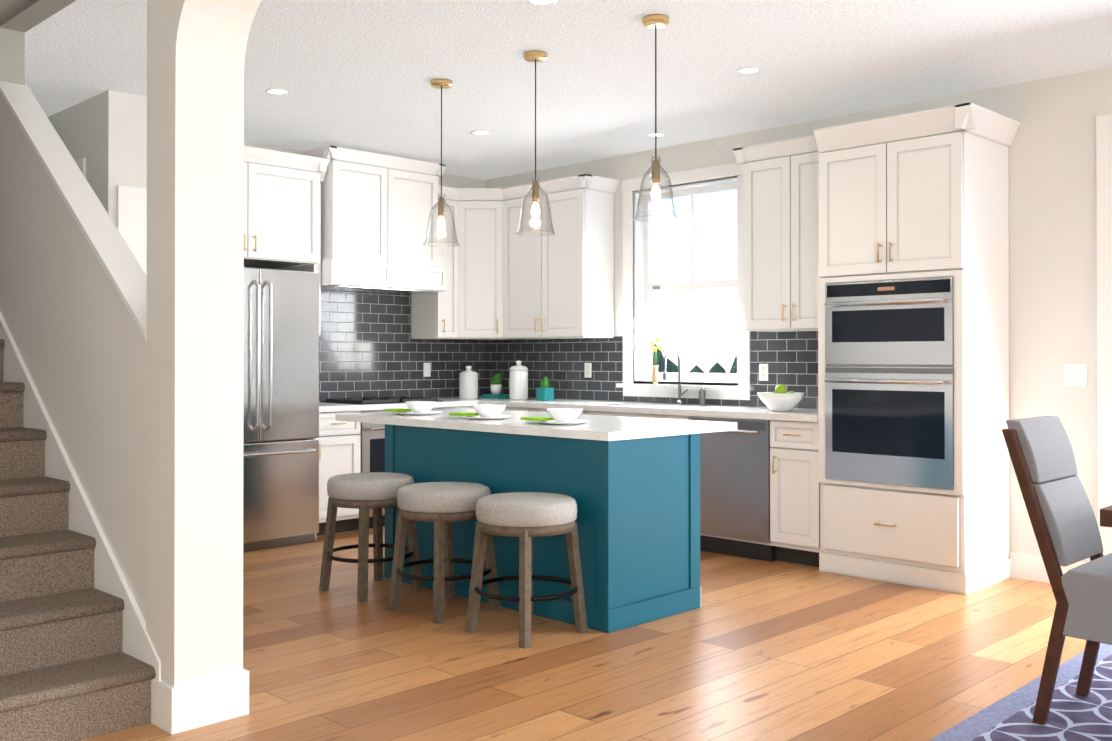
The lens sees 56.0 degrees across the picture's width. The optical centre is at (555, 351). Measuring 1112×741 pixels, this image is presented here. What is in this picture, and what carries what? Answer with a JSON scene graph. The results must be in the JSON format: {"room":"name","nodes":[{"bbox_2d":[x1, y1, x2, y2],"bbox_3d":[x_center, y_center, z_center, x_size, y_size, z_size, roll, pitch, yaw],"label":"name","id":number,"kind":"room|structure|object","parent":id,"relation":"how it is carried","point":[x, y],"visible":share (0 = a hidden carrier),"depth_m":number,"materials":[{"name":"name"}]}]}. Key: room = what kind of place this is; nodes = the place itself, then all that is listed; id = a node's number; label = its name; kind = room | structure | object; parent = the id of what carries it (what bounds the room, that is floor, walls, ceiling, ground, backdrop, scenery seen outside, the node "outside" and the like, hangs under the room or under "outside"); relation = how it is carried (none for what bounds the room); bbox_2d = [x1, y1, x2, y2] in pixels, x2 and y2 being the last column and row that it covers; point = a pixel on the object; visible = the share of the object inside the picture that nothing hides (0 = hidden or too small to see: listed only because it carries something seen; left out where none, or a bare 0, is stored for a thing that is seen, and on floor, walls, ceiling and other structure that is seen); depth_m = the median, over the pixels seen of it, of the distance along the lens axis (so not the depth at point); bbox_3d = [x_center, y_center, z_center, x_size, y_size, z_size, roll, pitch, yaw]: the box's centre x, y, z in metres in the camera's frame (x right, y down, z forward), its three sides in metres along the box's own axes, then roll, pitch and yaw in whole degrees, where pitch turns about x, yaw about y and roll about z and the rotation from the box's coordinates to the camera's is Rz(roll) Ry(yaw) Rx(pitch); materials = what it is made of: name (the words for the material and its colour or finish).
{"room":"kitchen","nodes":[
{"label":"kitchen","id":0,"kind":"room"},
{"bbox_2d":[0,0,145,621],"bbox_3d":[-3.831,-0.123,5.325,5.780,2.800,1.240,0,0,45],"label":"wall","id":1,"kind":"structure","parent":0,"point":[77,336],"depth_m":4.15,"materials":[{"name":"grey paint"}]},
{"bbox_2d":[48,90,146,227],"bbox_3d":[-3.654,-0.111,7.440,3.450,2.800,0.470,0,0,45],"label":"wall","id":2,"kind":"structure","parent":0,"point":[104,134],"depth_m":6.17,"materials":[{"name":"white paint"}]},
{"bbox_2d":[74,158,146,274],"bbox_3d":[-2.725,0.059,6.461,0.788,2.450,0.428,0,0,45],"label":"door frame","id":3,"kind":"structure","parent":2,"relation":"attached to","point":[132,215],"depth_m":6.17,"materials":[{"name":"white"}]},
{"bbox_2d":[146,0,260,686],"bbox_3d":[0.389,-0.142,2.017,4.870,2.800,0.250,0,0,45],"label":"pillar","id":4,"kind":"structure","parent":0,"point":[196,50],"depth_m":3.57,"materials":[{"name":"white paint"}]},
{"bbox_2d":[244,141,485,397],"bbox_3d":[-1.776,-0.107,8.090,0.200,2.800,3.100,0,0,45],"label":"wall","id":5,"kind":"structure","parent":0,"point":[452,180],"depth_m":8.85,"materials":[{"name":"white paint"}]},
{"bbox_2d":[244,145,507,339],"bbox_3d":[-1.455,-0.791,7.772,0.701,1.365,3.096,0,0,45],"label":"upper cabinet","id":6,"kind":"object","parent":5,"relation":"attached to","point":[345,219],"depth_m":7.85,"materials":[{"name":"white wood"}]},
{"bbox_2d":[319,289,486,401],"bbox_3d":[-1.363,-0.046,8.359,0.008,0.858,2.100,0,0,45],"label":"tile backsplash","id":7,"kind":"structure","parent":5,"relation":"attached to","point":[369,346],"depth_m":8.33,"materials":[{"name":"grey tile"}]},
{"bbox_2d":[423,363,430,376],"bbox_3d":[-1.067,0.149,8.646,0.006,0.115,0.070,0,0,45],"label":"electrical outlet plate","id":8,"kind":"object","parent":7,"relation":"attached to","point":[426,366],"depth_m":8.64,"materials":[{"name":"white plastic"}]},
{"bbox_2d":[25,0,1111,179],"bbox_3d":[-1.106,-1.582,3.664,12.400,0.100,8.950,0,0,45],"label":"ceiling","id":9,"kind":"structure","parent":0,"point":[360,75],"depth_m":5.54,"materials":[{"name":"white paint"}]},
{"bbox_2d":[265,89,287,94],"bbox_3d":[-1.627,-1.514,6.090,0.132,0.006,0.132,0,0,45],"label":"recessed light","id":10,"kind":"object","parent":9,"relation":"in","point":[277,91],"visible":0.98,"depth_m":6.09,"materials":[{"name":"white"}]},
{"bbox_2d":[423,79,458,246],"bbox_3d":[-0.643,-1.059,5.872,0.206,0.919,0.206,0,0,45],"label":"pendant light","id":11,"kind":"object","parent":9,"relation":"hanging from","point":[441,84],"visible":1,"depth_m":5.86,"materials":[{"name":"clear glass"}]},
{"bbox_2d":[471,130,489,134],"bbox_3d":[-0.521,-1.508,7.205,0.132,0.006,0.132,0,0,45],"label":"recessed light","id":12,"kind":"object","parent":9,"relation":"in","point":[479,132],"visible":1,"depth_m":7.20,"materials":[{"name":"white"}]},
{"bbox_2d":[515,50,555,235],"bbox_3d":[-0.104,-1.062,5.337,0.206,0.919,0.206,0,0,45],"label":"pendant light","id":13,"kind":"object","parent":9,"relation":"hanging from","point":[535,56],"visible":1,"depth_m":5.32,"materials":[{"name":"clear glass"}]},
{"bbox_2d":[527,0,556,5],"bbox_3d":[-0.059,-1.523,4.533,0.132,0.006,0.132,0,0,45],"label":"recessed light","id":14,"kind":"object","parent":9,"relation":"in","point":[542,2],"visible":1,"depth_m":4.56,"materials":[{"name":"white"}]},
{"bbox_2d":[633,14,677,221],"bbox_3d":[0.456,-1.065,4.780,0.206,0.919,0.206,0,0,45],"label":"pendant light","id":15,"kind":"object","parent":9,"relation":"hanging from","point":[655,21],"visible":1,"depth_m":4.77,"materials":[{"name":"clear glass"}]},
{"bbox_2d":[647,132,664,136],"bbox_3d":[0.695,-1.508,7.265,0.132,0.006,0.132,0,0,45],"label":"recessed light","id":16,"kind":"object","parent":9,"relation":"in","point":[653,134],"visible":0.92,"depth_m":7.26,"materials":[{"name":"white"}]},
{"bbox_2d":[736,67,760,73],"bbox_3d":[1.040,-1.517,5.640,0.132,0.006,0.132,0,0,45],"label":"recessed light","id":17,"kind":"object","parent":9,"relation":"in","point":[748,70],"visible":0.9,"depth_m":5.64,"materials":[{"name":"white"}]},
{"bbox_2d":[82,526,1085,740],"bbox_3d":[-1.106,1.318,3.647,12.400,0.100,8.950,0,0,45],"label":"floor","id":18,"kind":"structure","parent":0,"point":[750,649],"depth_m":4.28,"materials":[{"name":"brown wood"}]},
{"bbox_2d":[0,339,155,740],"bbox_3d":[-3.059,-0.058,4.472,3.677,2.660,1.107,0,0,45],"label":"carpeted stairs","id":19,"kind":"structure","parent":18,"relation":"on","point":[70,670],"depth_m":3.66,"materials":[{"name":"brown carpet"}]},
{"bbox_2d":[243,267,318,551],"bbox_3d":[-2.143,0.369,6.986,0.771,1.835,0.896,0,0,45],"label":"fridge","id":20,"kind":"object","parent":18,"relation":"on","point":[281,423],"visible":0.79,"depth_m":6.87,"materials":[{"name":"silver metal"}]},
{"bbox_2d":[277,264,316,539],"bbox_3d":[-2.194,0.027,7.027,0.696,2.520,0.959,0,0,45],"label":"tall cabinet","id":21,"kind":"object","parent":18,"relation":"on","point":[310,268],"visible":0.14,"depth_m":7.22,"materials":[{"name":"white wood"}]},
{"bbox_2d":[316,412,363,535],"bbox_3d":[-1.744,0.855,7.539,0.605,0.870,0.403,0,0,45],"label":"base cabinet","id":22,"kind":"object","parent":18,"relation":"on","point":[341,443],"depth_m":7.36,"materials":[{"name":"white wood"}]},
{"bbox_2d":[319,400,479,411],"bbox_3d":[-1.355,0.402,7.922,0.621,0.040,1.491,0,0,45],"label":"countertop","id":23,"kind":"structure","parent":22,"relation":"on","point":[439,403],"depth_m":7.56,"materials":[{"name":"white stone"}]},
{"bbox_2d":[320,396,443,403],"bbox_3d":[-1.319,0.368,7.944,0.550,0.028,0.740,0,0,45],"label":"cooktop","id":24,"kind":"object","parent":23,"relation":"in","point":[397,399],"depth_m":7.78,"materials":[{"name":"black metal"}]},
{"bbox_2d":[319,472,422,601],"bbox_3d":[-0.993,0.972,5.608,0.477,0.615,0.477,0,0,45],"label":"stool","id":25,"kind":"object","parent":18,"relation":"on","point":[376,492],"visible":0.83,"depth_m":5.46,"materials":[{"name":"fabric"}]},
{"bbox_2d":[364,408,453,528],"bbox_3d":[-1.332,0.857,7.954,0.605,0.870,0.892,0,0,45],"label":"oven","id":26,"kind":"object","parent":18,"relation":"on","point":[374,434],"depth_m":7.55,"materials":[{"name":"grey"}]},
{"bbox_2d":[388,482,500,623],"bbox_3d":[-0.553,0.969,5.171,0.477,0.615,0.477,0,0,45],"label":"stool","id":27,"kind":"object","parent":18,"relation":"on","point":[443,506],"visible":0.9,"depth_m":5.02,"materials":[{"name":"fabric"}]},
{"bbox_2d":[504,408,535,411],"bbox_3d":[-0.166,0.859,8.242,0.618,0.870,0.600,0,0,45],"label":"base cabinet","id":28,"kind":"object","parent":18,"relation":"on","point":[510,409],"depth_m":7.91,"materials":[{"name":"grey"}]},
{"bbox_2d":[465,492,587,648],"bbox_3d":[-0.134,0.967,4.756,0.477,0.615,0.477,0,0,45],"label":"stool","id":29,"kind":"object","parent":18,"relation":"on","point":[525,517],"visible":1,"depth_m":4.61,"materials":[{"name":"fabric"}]},
{"bbox_2d":[379,420,706,632],"bbox_3d":[-0.126,0.844,5.580,1.714,0.870,0.694,0,0,45],"label":"kitchen island","id":30,"kind":"object","parent":18,"relation":"on","point":[630,486],"depth_m":5.04,"materials":[{"name":"teal wood"}]},
{"bbox_2d":[335,408,736,435],"bbox_3d":[-0.191,0.390,5.851,2.200,0.040,1.000,0,0,45],"label":"island countertop","id":31,"kind":"structure","parent":30,"relation":"on","point":[596,425],"depth_m":5.43,"materials":[{"name":"white stone"}]},
{"bbox_2d":[384,401,441,414],"bbox_3d":[-0.832,0.334,6.206,0.330,0.075,0.280,0,0,45],"label":"place setting","id":32,"kind":"object","parent":31,"relation":"on","point":[420,407],"visible":1,"depth_m":6.14,"materials":[{"name":"white ceramic"}]},
{"bbox_2d":[449,404,511,419],"bbox_3d":[-0.399,0.332,5.777,0.330,0.075,0.280,0,0,45],"label":"place setting","id":33,"kind":"object","parent":31,"relation":"on","point":[488,411],"visible":1,"depth_m":5.71,"materials":[{"name":"white ceramic"}]},
{"bbox_2d":[521,408,588,424],"bbox_3d":[0.012,0.329,5.340,0.330,0.075,0.280,0,0,45],"label":"place setting","id":34,"kind":"object","parent":31,"relation":"on","point":[564,416],"visible":1,"depth_m":5.27,"materials":[{"name":"white ceramic"}]},
{"bbox_2d":[536,408,591,414],"bbox_3d":[0.234,0.857,7.845,0.631,0.870,0.600,0,0,45],"label":"base cabinet","id":35,"kind":"object","parent":18,"relation":"on","point":[537,409],"depth_m":7.73,"materials":[{"name":"grey"}]},
{"bbox_2d":[592,412,687,419],"bbox_3d":[0.722,0.854,7.360,0.987,0.870,0.600,0,0,45],"label":"base cabinet","id":36,"kind":"object","parent":18,"relation":"on","point":[625,414],"depth_m":7.14,"materials":[{"name":"grey"}]},
{"bbox_2d":[688,416,779,561],"bbox_3d":[1.291,0.851,6.796,0.740,0.870,0.600,0,0,45],"label":"dishwasher","id":37,"kind":"object","parent":18,"relation":"on","point":[759,491],"depth_m":6.51,"materials":[{"name":"grey metal"}]},
{"bbox_2d":[444,396,817,423],"bbox_3d":[0.456,0.400,7.612,3.630,0.040,0.621,0,0,45],"label":"countertop","id":38,"kind":"structure","parent":37,"relation":"on","point":[809,416],"depth_m":7.07,"materials":[{"name":"white stone"}]},
{"bbox_2d":[459,366,478,398],"bbox_3d":[-0.717,0.251,8.587,0.161,0.270,0.161,0,0,45],"label":"canister","id":39,"kind":"object","parent":38,"relation":"on","point":[468,383],"visible":1,"depth_m":8.52,"materials":[{"name":"white ceramic"}]},
{"bbox_2d":[482,394,508,398],"bbox_3d":[-0.491,0.368,8.587,0.200,0.035,0.140,0,0,45],"label":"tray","id":40,"kind":"object","parent":38,"relation":"on","point":[495,396],"visible":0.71,"depth_m":8.53,"materials":[{"name":"teal"}]},
{"bbox_2d":[490,373,502,393],"bbox_3d":[-0.489,0.262,8.588,0.100,0.177,0.102,0,0,45],"label":"plant","id":41,"kind":"object","parent":40,"relation":"on","point":[496,383],"visible":1,"depth_m":8.55,"materials":[{"name":"green plant"}]},
{"bbox_2d":[509,360,527,399],"bbox_3d":[-0.299,0.227,8.383,0.154,0.315,0.154,0,0,45],"label":"canister","id":42,"kind":"object","parent":38,"relation":"on","point":[518,381],"visible":1,"depth_m":8.32,"materials":[{"name":"white ceramic"}]},
{"bbox_2d":[536,377,553,400],"bbox_3d":[-0.089,0.289,8.199,0.103,0.189,0.104,0,0,45],"label":"plant","id":43,"kind":"object","parent":38,"relation":"on","point":[544,392],"visible":1,"depth_m":8.16,"materials":[{"name":"green plant"}]},
{"bbox_2d":[663,350,687,404],"bbox_3d":[0.852,0.182,7.447,0.104,0.395,0.210,0,0,45],"label":"faucet","id":44,"kind":"object","parent":38,"relation":"on","point":[679,400],"visible":1,"depth_m":7.50,"materials":[{"name":"silver metal"}]},
{"bbox_2d":[698,386,705,404],"bbox_3d":[1.023,0.308,7.358,0.048,0.140,0.068,0,0,45],"label":"soap pump","id":45,"kind":"object","parent":38,"relation":"on","point":[702,396],"visible":0.85,"depth_m":7.35,"materials":[{"name":"silver metal"}]},
{"bbox_2d":[757,384,804,410],"bbox_3d":[1.419,0.289,6.593,0.296,0.171,0.296,0,0,45],"label":"fruit bowl","id":46,"kind":"object","parent":38,"relation":"on","point":[780,398],"visible":1,"depth_m":6.51,"materials":[{"name":"white ceramic"}]},
{"bbox_2d":[780,420,819,566],"bbox_3d":[1.631,0.849,6.458,0.342,0.870,0.600,0,0,45],"label":"base cabinet","id":47,"kind":"object","parent":18,"relation":"on","point":[799,484],"depth_m":6.24,"materials":[{"name":"white wood"}]},
{"bbox_2d":[814,102,1019,594],"bbox_3d":[2.054,-0.006,5.982,0.925,2.575,0.686,0,0,45],"label":"tall cabinet","id":48,"kind":"object","parent":18,"relation":"on","point":[913,382],"visible":1,"depth_m":5.76,"materials":[{"name":"white wood"}]},
{"bbox_2d":[929,643,1111,740],"bbox_3d":[2.991,1.257,2.856,3.270,0.012,2.700,0,0,45],"label":"rug","id":49,"kind":"object","parent":18,"relation":"on","point":[1072,716],"visible":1,"depth_m":3.62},
{"bbox_2d":[1002,416,1111,724],"bbox_3d":[1.936,0.746,3.526,0.678,1.018,0.450,0,0,45],"label":"chair","id":50,"kind":"object","parent":49,"relation":"on","point":[1061,514],"visible":1,"depth_m":3.55,"materials":[{"name":"brown wood"}]},
{"bbox_2d":[1100,505,1111,526],"bbox_3d":[2.744,0.881,3.639,1.020,0.748,1.800,0,0,45],"label":"table","id":51,"kind":"object","parent":49,"relation":"on","point":[1105,516],"visible":1,"depth_m":3.35,"materials":[{"name":"brown wood"}]},
{"bbox_2d":[486,67,1111,561],"bbox_3d":[1.941,-0.115,6.724,12.400,2.800,0.200,0,0,45],"label":"wall","id":52,"kind":"structure","parent":0,"point":[1052,243],"depth_m":5.83,"materials":[{"name":"white paint"}]},
{"bbox_2d":[0,81,1086,734],"bbox_3d":[-1.313,-0.087,6.661,7.470,2.745,4.476,0,0,45],"label":"baseboard","id":53,"kind":"structure","parent":52,"relation":"attached to","point":[196,705],"depth_m":4.01,"materials":[{"name":"white wood"}]},
{"bbox_2d":[508,174,619,339],"bbox_3d":[-0.064,-0.710,8.293,1.161,1.210,0.396,0,0,45],"label":"upper cabinet","id":54,"kind":"object","parent":52,"relation":"attached to","point":[561,284],"depth_m":8.01,"materials":[{"name":"white wood"}]},
{"bbox_2d":[487,331,817,408],"bbox_3d":[0.675,0.121,7.834,3.637,0.518,0.007,0,0,45],"label":"tile backsplash","id":55,"kind":"structure","parent":52,"relation":"attached to","point":[791,358],"depth_m":8.10,"materials":[{"name":"grey tile"}]},
{"bbox_2d":[585,363,591,377],"bbox_3d":[0.252,0.147,8.243,0.070,0.115,0.008,0,0,45],"label":"electrical outlet plate","id":56,"kind":"object","parent":55,"relation":"attached to","point":[588,366],"depth_m":8.23,"materials":[{"name":"white plastic"}]},
{"bbox_2d":[759,364,767,380],"bbox_3d":[1.409,0.140,7.094,0.070,0.115,0.008,0,0,45],"label":"electrical outlet plate","id":57,"kind":"object","parent":55,"relation":"attached to","point":[763,372],"depth_m":7.09,"materials":[{"name":"white plastic"}]},
{"bbox_2d":[616,162,753,399],"bbox_3d":[0.980,-0.487,7.639,1.210,1.645,0.260,0,0,45],"label":"window","id":58,"kind":"structure","parent":52,"relation":"in","point":[645,286],"depth_m":7.74,"materials":[{"name":"white wood"}]},
{"bbox_2d":[649,337,661,383],"bbox_3d":[0.741,0.067,7.729,0.114,0.348,0.052,0,0,45],"label":"vase","id":59,"kind":"object","parent":58,"relation":"on","point":[655,376],"visible":1,"depth_m":7.72,"materials":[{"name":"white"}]},
{"bbox_2d":[733,135,819,331],"bbox_3d":[1.560,-0.730,6.691,0.761,1.190,0.381,0,0,45],"label":"upper cabinet","id":60,"kind":"object","parent":52,"relation":"attached to","point":[781,227],"visible":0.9,"depth_m":6.62,"materials":[{"name":"white wood"}]},
{"bbox_2d":[1065,364,1087,386],"bbox_3d":[2.831,0.129,5.692,0.115,0.120,0.009,0,0,45],"label":"switch plate","id":61,"kind":"object","parent":52,"relation":"attached to","point":[1075,374],"visible":1,"depth_m":5.69,"materials":[{"name":"white plastic"}]},
{"bbox_2d":[1096,114,1111,555],"bbox_3d":[3.694,0.005,4.969,2.020,2.540,0.222,0,0,45],"label":"door frame","id":62,"kind":"structure","parent":52,"relation":"in","point":[1104,293],"depth_m":5.58,"materials":[{"name":"white wood"}]},
{"label":"outside","id":63,"kind":"structure","parent":0,"visible":0},
{"bbox_3d":[48.845,3.754,44.720,140.000,0.100,119.750,0,0,45],"label":"snow","id":64,"kind":"object","parent":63,"visible":0},
{"bbox_2d":[653,341,736,372],"bbox_3d":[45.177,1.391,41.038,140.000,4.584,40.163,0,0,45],"label":"tree","id":65,"kind":"object","parent":64,"relation":"on","point":[671,367],"depth_m":54.88,"materials":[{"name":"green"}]}
]}

